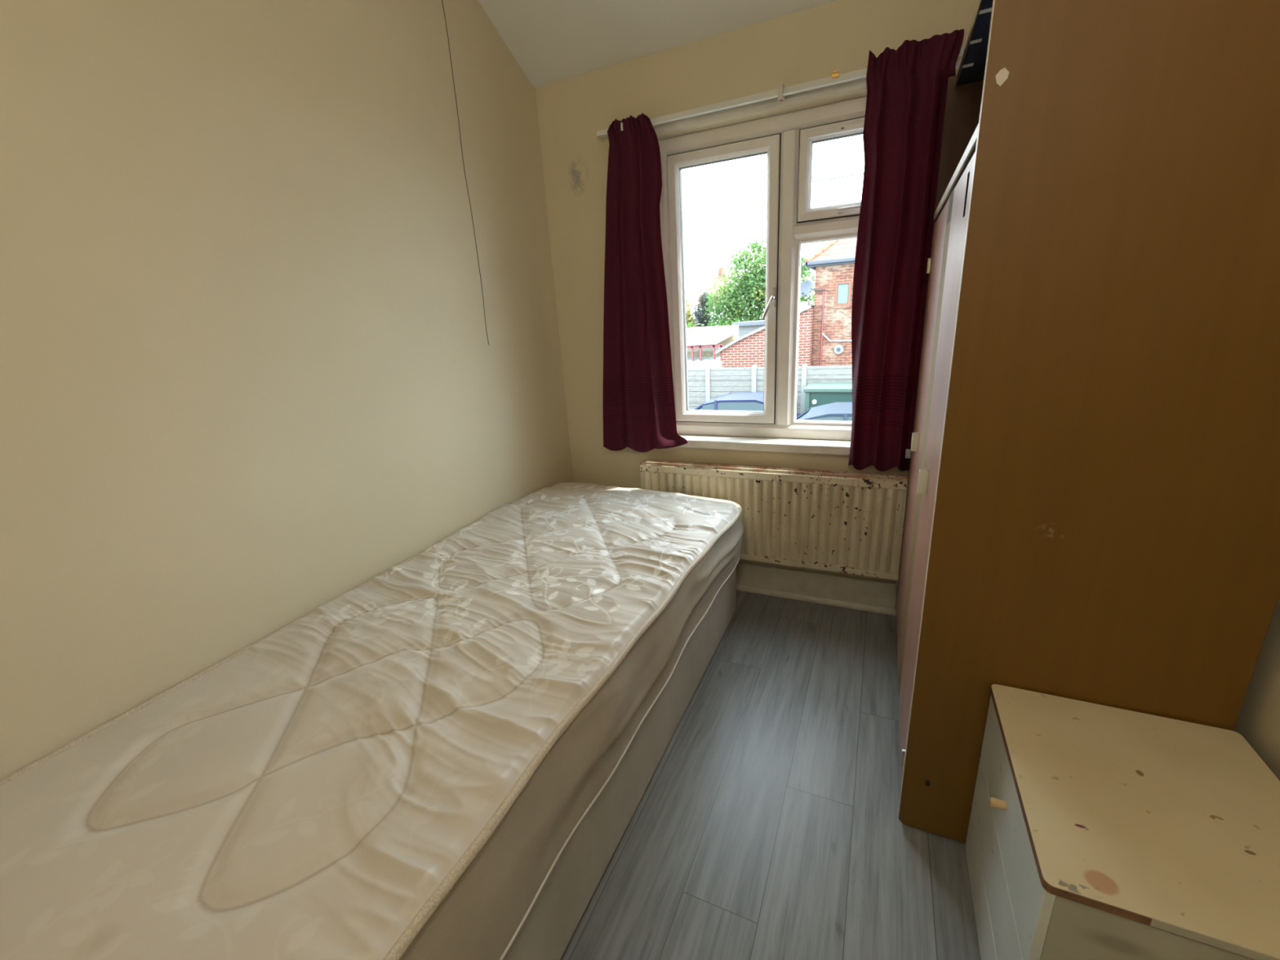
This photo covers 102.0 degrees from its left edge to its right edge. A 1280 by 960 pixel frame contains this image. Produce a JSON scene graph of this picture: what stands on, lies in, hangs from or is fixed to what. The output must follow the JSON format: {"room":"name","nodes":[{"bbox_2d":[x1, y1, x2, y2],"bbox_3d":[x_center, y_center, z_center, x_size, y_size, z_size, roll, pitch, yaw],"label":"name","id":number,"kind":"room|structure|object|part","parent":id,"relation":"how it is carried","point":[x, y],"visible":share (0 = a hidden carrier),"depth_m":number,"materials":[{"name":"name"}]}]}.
{"room":"bedroom","nodes":[
{"label":"bedroom","id":0,"kind":"room"},
{"bbox_2d":[0,0,573,780],"bbox_3d":[-1.112,-0.357,1.273,0.113,2.801,3.187,5,19,24],"label":"wall","id":1,"kind":"structure","parent":0,"point":[250,373],"depth_m":1.33,"materials":[{"name":"beige paint"}]},
{"bbox_2d":[478,0,837,87],"bbox_3d":[-0.105,-1.444,0.485,2.410,0.555,3.286,5,19,24],"label":"ceiling","id":2,"kind":"structure","parent":0,"point":[551,41],"depth_m":2.00,"materials":[{"name":"paint"}]},
{"bbox_2d":[441,0,488,345],"bbox_3d":[-0.648,-1.231,1.881,0.005,1.438,0.011,5,19,24],"label":"pull cord","id":3,"kind":"object","parent":2,"relation":"hanging from","point":[442,0],"visible":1,"depth_m":1.90,"materials":[{"name":"brown plastic"}]},
{"bbox_2d":[534,0,978,583],"bbox_3d":[0.640,-0.636,2.277,2.410,3.050,0.273,5,19,24],"label":"wall","id":4,"kind":"structure","parent":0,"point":[811,44],"depth_m":2.25,"materials":[{"name":"beige paint"}]},
{"bbox_2d":[640,458,907,580],"bbox_3d":[0.562,0.155,2.401,1.171,0.448,0.110,5,19,24],"label":"radiator","id":5,"kind":"object","parent":4,"relation":"attached to","point":[840,522],"visible":0.74,"depth_m":2.27,"materials":[{"name":"metal"}]},
{"bbox_3d":[0.534,-0.019,2.307,1.171,0.034,0.017,5,19,24],"label":"rail","id":6,"kind":"part","parent":5,"relation":"part of","materials":[{"name":"metal"}]},
{"bbox_2d":[640,458,907,481],"bbox_3d":[0.547,-0.050,2.331,1.171,0.014,0.074,5,19,24],"label":"grille","id":7,"kind":"object","parent":5,"relation":"attached to","point":[656,464],"depth_m":2.29,"materials":[{"name":"metal"}]},
{"bbox_3d":[0.556,0.365,2.424,1.171,0.033,0.017,5,19,24],"label":"rail","id":8,"kind":"part","parent":5,"relation":"part of","materials":[{"name":"metal"}]},
{"bbox_2d":[596,45,964,137],"bbox_3d":[0.434,-1.435,1.959,1.350,0.052,0.060,5,19,24],"label":"track","id":9,"kind":"object","parent":4,"relation":"attached to","point":[836,78],"visible":0.71,"depth_m":1.93,"materials":[{"name":"white plastic"}]},
{"bbox_2d":[602,112,687,452],"bbox_3d":[-0.016,-0.810,2.329,0.434,1.425,0.070,5,19,24],"label":"curtain","id":10,"kind":"object","parent":9,"relation":"hanging from","point":[638,404],"visible":1,"depth_m":2.34,"materials":[{"name":"red fabric"}]},
{"bbox_2d":[848,28,964,471],"bbox_3d":[0.939,-0.735,1.906,0.286,1.470,0.072,3,18,19],"label":"curtain","id":11,"kind":"object","parent":9,"relation":"hanging from","point":[907,86],"visible":0.91,"depth_m":1.87,"materials":[{"name":"red fabric"}]},
{"bbox_2d":[653,55,962,440],"bbox_3d":[0.613,-0.824,2.188,1.205,1.328,0.142,5,19,24],"label":"window","id":12,"kind":"structure","parent":4,"relation":"attached to","point":[788,140],"depth_m":2.19,"materials":[{"name":"white plastic"}]},
{"bbox_3d":[0.376,-0.839,2.339,0.480,1.163,0.049,5,19,24],"label":"casement sash","id":13,"kind":"part","parent":12,"relation":"part of","materials":[{"name":"white plastic"}]},
{"bbox_3d":[0.553,-0.740,2.228,0.056,0.100,0.039,5,19,24],"label":"handle lever","id":14,"kind":"part","parent":12,"relation":"part of","materials":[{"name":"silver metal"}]},
{"bbox_3d":[0.577,-0.785,2.227,0.015,0.080,0.009,5,19,24],"label":"handle plate","id":15,"kind":"part","parent":12,"relation":"part of","materials":[{"name":"beige metal"}]},
{"bbox_3d":[0.868,-1.197,1.984,0.496,0.325,0.049,5,19,24],"label":"vent sash","id":16,"kind":"part","parent":12,"relation":"part of","materials":[{"name":"white plastic"}]},
{"bbox_3d":[0.828,-1.052,2.008,0.120,0.020,0.021,5,19,24],"label":"vent handle","id":17,"kind":"part","parent":12,"relation":"part of","materials":[{"name":"white plastic"}]},
{"bbox_2d":[736,561,897,615],"bbox_3d":[0.660,0.494,2.519,2.208,0.148,0.022,5,19,24],"label":"baseboard","id":18,"kind":"structure","parent":4,"relation":"attached to","point":[862,594],"depth_m":2.44,"materials":[{"name":"paint"}]},
{"bbox_2d":[560,590,980,959],"bbox_3d":[0.069,1.040,1.309,2.410,0.120,3.416,5,19,24],"label":"floor","id":19,"kind":"structure","parent":0,"point":[767,825],"depth_m":1.39,"materials":[{"name":"grey laminate"}]},
{"bbox_2d":[502,567,736,959],"bbox_3d":[-0.435,0.754,1.634,0.951,0.292,2.145,5,19,24],"label":"base","id":20,"kind":"object","parent":19,"relation":"on","point":[550,924],"visible":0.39,"depth_m":1.30,"materials":[{"name":"fabric"}]},
{"bbox_2d":[0,482,744,959],"bbox_3d":[-0.426,0.459,1.574,1.017,0.298,2.234,5,19,24],"label":"mattress","id":21,"kind":"object","parent":20,"relation":"on","point":[401,768],"visible":1,"depth_m":1.00,"materials":[{"name":"fabric"}]},
{"bbox_2d":[895,0,1279,843],"bbox_3d":[1.087,-0.188,1.428,0.569,2.024,1.055,5,19,24],"label":"wardrobe","id":22,"kind":"object","parent":19,"relation":"on","point":[1092,512],"visible":0.97,"depth_m":0.94,"materials":[{"name":"brown wood"}]},
{"bbox_3d":[0.915,-0.127,1.725,0.021,0.060,0.022,5,19,24],"label":"pull handle","id":23,"kind":"part","parent":22,"relation":"part of","materials":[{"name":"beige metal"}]},
{"bbox_3d":[0.969,-0.101,1.804,0.016,1.498,0.511,5,19,24],"label":"door","id":24,"kind":"part","parent":22,"relation":"part of","materials":[{"name":"brown wood"}]},
{"bbox_3d":[0.728,0.004,1.334,0.021,0.060,0.022,5,19,24],"label":"pull handle","id":25,"kind":"part","parent":22,"relation":"part of","materials":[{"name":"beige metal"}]},
{"bbox_3d":[0.732,0.065,1.309,0.016,1.498,0.368,5,19,24],"label":"door","id":26,"kind":"part","parent":22,"relation":"part of","materials":[{"name":"brown wood"}]},
{"bbox_3d":[1.309,-0.355,1.864,0.548,1.960,0.017,5,19,24],"label":"panel","id":27,"kind":"part","parent":22,"relation":"part of","materials":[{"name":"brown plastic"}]},
{"bbox_3d":[0.784,-0.688,1.311,0.001,0.068,0.090,5,19,24],"label":"catch plate","id":28,"kind":"part","parent":22,"relation":"part of","materials":[{"name":"silver plastic"}]},
{"bbox_2d":[935,144,976,219],"bbox_3d":[1.062,-0.751,1.251,0.539,0.022,1.018,5,19,24],"label":"shelf","id":29,"kind":"object","parent":22,"relation":"attached to","point":[970,150],"depth_m":1.22,"materials":[{"name":"wood"}]},
{"bbox_3d":[1.057,-1.123,1.140,0.524,0.018,1.036,5,19,24],"label":"panel","id":30,"kind":"part","parent":22,"relation":"part of","materials":[{"name":"blue"}]},
{"bbox_2d":[964,684,1279,959],"bbox_3d":[0.880,0.775,0.958,0.427,0.493,0.471,5,19,24],"label":"nightstand","id":31,"kind":"object","parent":19,"relation":"on","point":[1095,832],"visible":1,"depth_m":0.85,"materials":[{"name":"laminate"}]},
{"bbox_3d":[0.726,0.932,1.085,0.014,0.129,0.463,5,19,24],"label":"drawer","id":32,"kind":"part","parent":31,"relation":"part of","materials":[{"name":"white wood"}]},
{"bbox_3d":[0.717,0.791,1.042,0.014,0.155,0.463,5,19,24],"label":"drawer","id":33,"kind":"part","parent":31,"relation":"part of","materials":[{"name":"white wood"}]},
{"bbox_3d":[0.690,0.623,0.998,0.026,0.017,0.017,5,19,24],"label":"knob","id":34,"kind":"part","parent":31,"relation":"part of","materials":[{"name":"brown wood"}]},
{"bbox_3d":[0.708,0.628,0.992,0.014,0.176,0.463,5,19,24],"label":"drawer","id":35,"kind":"part","parent":31,"relation":"part of","materials":[{"name":"white wood"}]},
{"bbox_3d":[0.805,0.848,0.762,0.381,0.477,0.014,5,19,24],"label":"panel","id":36,"kind":"part","parent":31,"relation":"part of","materials":[{"name":"beige wood"}]},
{"bbox_2d":[1233,595,1279,781],"bbox_3d":[1.029,-0.214,0.400,0.100,2.800,3.366,5,19,24],"label":"wall","id":37,"kind":"structure","parent":0,"point":[1258,721],"depth_m":0.98,"materials":[{"name":"beige paint"}]},
{"label":"outside","id":38,"kind":"structure","parent":0,"visible":0},
{"bbox_3d":[19.349,-10.372,40.944,120.000,0.200,87.300,5,19,24],"label":"ground","id":39,"kind":"structure","parent":38,"visible":0},
{"bbox_2d":[684,293,697,327],"bbox_3d":[2.131,-7.418,26.131,1.533,4.786,1.573,-13,20,-30],"label":"bush","id":40,"kind":"object","parent":39,"relation":"on","point":[688,313],"visible":0.09,"depth_m":25.70,"materials":[{"name":"green plant"}]},
{"bbox_2d":[687,360,719,368],"bbox_3d":[0.927,-2.720,15.985,3.150,1.870,0.170,5,19,24],"label":"balustrade","id":41,"kind":"object","parent":39,"relation":"on","point":[690,364],"visible":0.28,"depth_m":15.26,"materials":[{"name":"grey"}]},
{"bbox_2d":[692,292,715,326],"bbox_3d":[3.285,-7.209,26.117,1.314,4.265,1.270,5,19,24],"label":"bush","id":42,"kind":"object","parent":39,"relation":"on","point":[700,317],"visible":0.45,"depth_m":25.59,"materials":[{"name":"green plant"}]},
{"bbox_2d":[686,324,738,367],"bbox_3d":[1.811,-3.898,18.155,3.000,2.750,2.900,5,19,24],"label":"conservatory","id":43,"kind":"object","parent":39,"relation":"on","point":[702,342],"visible":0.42,"depth_m":17.90,"materials":[{"name":"grey"}]},
{"bbox_3d":[1.688,-4.064,16.687,0.060,0.480,0.060,5,19,24],"label":"post","id":44,"kind":"part","parent":43,"relation":"part of","materials":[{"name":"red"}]},
{"bbox_3d":[1.943,-4.044,16.572,0.060,0.480,0.060,5,19,24],"label":"post","id":45,"kind":"part","parent":43,"relation":"part of","materials":[{"name":"red"}]},
{"bbox_3d":[2.343,-4.012,16.391,0.060,0.480,0.060,5,19,24],"label":"post","id":46,"kind":"part","parent":43,"relation":"part of","materials":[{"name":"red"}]},
{"bbox_3d":[2.561,-3.995,16.293,0.060,0.480,0.060,5,19,24],"label":"post","id":47,"kind":"part","parent":43,"relation":"part of","materials":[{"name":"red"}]},
{"bbox_2d":[684,266,742,327],"bbox_3d":[5.815,-13.709,42.546,4.600,6.750,6.400,5,19,24],"label":"house","id":48,"kind":"structure","parent":39,"relation":"on","point":[691,298],"depth_m":40.70,"materials":[{"name":"grey"}]},
{"bbox_2d":[685,317,764,327],"bbox_3d":[4.280,-5.990,23.922,7.434,3.118,1.393,5,19,24],"label":"hedge","id":49,"kind":"object","parent":39,"relation":"on","point":[721,321],"visible":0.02,"depth_m":23.86,"materials":[{"name":"green plant"}]},
{"bbox_2d":[694,391,799,417],"bbox_3d":[1.914,-1.255,11.844,3.300,1.388,1.790,5,19,24],"label":"car","id":50,"kind":"object","parent":39,"relation":"on","point":[748,401],"visible":0.26,"depth_m":11.07,"materials":[{"name":"blue paint"}]},
{"bbox_2d":[731,320,764,337],"bbox_3d":[5.143,-4.965,20.893,2.150,2.810,3.000,5,19,24],"label":"outbuilding","id":51,"kind":"structure","parent":39,"relation":"on","point":[744,327],"depth_m":19.57,"materials":[{"name":"grey concrete"}]},
{"bbox_2d":[699,236,815,326],"bbox_3d":[5.586,-7.950,24.117,5.525,6.590,3.619,-2,17,4],"label":"leafy tree","id":52,"kind":"object","parent":39,"relation":"on","point":[751,285],"visible":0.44,"depth_m":23.56,"materials":[{"name":"green plant"}]},
{"bbox_2d":[715,301,813,367],"bbox_3d":[4.385,-4.064,17.144,2.785,3.370,3.820,5,19,24],"label":"extension","id":53,"kind":"object","parent":39,"relation":"on","point":[747,350],"visible":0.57,"depth_m":15.52,"materials":[{"name":"red brick"}]},
{"bbox_2d":[687,363,852,414],"bbox_3d":[1.793,-2.031,13.530,12.010,1.895,0.120,5,19,24],"label":"fence","id":54,"kind":"object","parent":39,"relation":"on","point":[704,384],"visible":0.15,"depth_m":12.98,"materials":[{"name":"grey concrete"}]},
{"bbox_3d":[1.252,-2.040,13.782,1.110,1.825,0.058,5,19,24],"label":"panel","id":55,"kind":"part","parent":54,"relation":"part of","materials":[{"name":"concrete"}]},
{"bbox_3d":[1.793,-2.031,13.530,0.110,1.895,0.120,5,19,24],"label":"post","id":56,"kind":"part","parent":54,"relation":"part of","materials":[{"name":"grey concrete"}]},
{"bbox_3d":[2.334,-1.953,13.293,1.110,1.825,0.058,5,19,24],"label":"panel","id":57,"kind":"part","parent":54,"relation":"part of","materials":[{"name":"concrete"}]},
{"bbox_3d":[2.874,-1.945,13.041,0.110,1.895,0.120,5,19,24],"label":"post","id":58,"kind":"part","parent":54,"relation":"part of","materials":[{"name":"grey concrete"}]},
{"bbox_3d":[3.415,-1.867,12.803,1.110,1.825,0.058,5,19,24],"label":"panel","id":59,"kind":"part","parent":54,"relation":"part of","materials":[{"name":"concrete"}]},
{"bbox_3d":[3.955,-1.858,12.552,0.110,1.895,0.120,5,19,24],"label":"post","id":60,"kind":"part","parent":54,"relation":"part of","materials":[{"name":"grey concrete"}]},
{"bbox_3d":[4.496,-1.780,12.314,1.110,1.825,0.058,5,19,24],"label":"panel","id":61,"kind":"part","parent":54,"relation":"part of","materials":[{"name":"concrete"}]},
{"bbox_2d":[795,401,852,421],"bbox_3d":[3.597,-0.558,9.070,4.000,1.492,1.790,5,19,24],"label":"car","id":62,"kind":"object","parent":39,"relation":"on","point":[840,411],"visible":0.09,"depth_m":8.66,"materials":[{"name":"blue paint"}]},
{"bbox_2d":[803,382,852,410],"bbox_3d":[4.905,-1.381,11.574,2.320,1.450,1.040,5,19,24],"label":"shed","id":63,"kind":"object","parent":39,"relation":"on","point":[816,394],"visible":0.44,"depth_m":11.36,"materials":[{"name":"teal paint"}]},
{"bbox_3d":[3.744,-1.297,11.660,0.090,1.370,0.060,5,19,24],"label":"corner post","id":64,"kind":"part","parent":63,"relation":"part of","materials":[{"name":"grey"}]},
{"bbox_2d":[804,238,857,366],"bbox_3d":[9.754,-6.571,16.808,7.445,7.750,8.510,5,19,24],"label":"brick house","id":65,"kind":"structure","parent":39,"relation":"on","point":[833,263],"depth_m":14.77,"materials":[{"name":"brick"}]},
{"bbox_2d":[800,280,824,296],"bbox_3d":[4.874,-5.406,14.574,0.785,0.439,0.410,-4,17,-1],"label":"satellite dish","id":66,"kind":"object","parent":65,"relation":"attached to","point":[806,286],"visible":0.99,"depth_m":14.64,"materials":[{"name":"grey metal"}]},
{"bbox_3d":[4.672,-5.407,14.609,0.128,0.435,0.400,-17,21,-37],"label":"dish","id":67,"kind":"part","parent":66,"relation":"part of","materials":[{"name":"grey metal"}]},
{"bbox_2d":[833,344,843,354],"bbox_3d":[5.766,-3.790,15.046,0.260,0.260,0.080,5,19,24],"label":"vent","id":68,"kind":"object","parent":65,"relation":"attached to","point":[837,348],"depth_m":15.04,"materials":[{"name":"white plastic"}]},
{"bbox_3d":[5.732,-4.907,14.699,0.540,0.040,0.080,5,19,24],"label":"window sill","id":69,"kind":"part","parent":65,"relation":"part of","materials":[{"name":"stone"}]},
{"bbox_3d":[5.724,-5.250,14.621,0.310,0.550,0.024,5,19,24],"label":"pane","id":70,"kind":"part","parent":65,"relation":"part of","materials":[{"name":"grey"}]},
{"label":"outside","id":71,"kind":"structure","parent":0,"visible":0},
{"bbox_2d":[682,173,863,202],"bbox_3d":[5.621,-6.933,11.202,60.000,0.367,0.024,5,19,24],"label":"overhead cable","id":72,"kind":"object","parent":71,"point":[861,173],"visible":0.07,"depth_m":12.55,"materials":[{"name":"grey plastic"}]}
]}

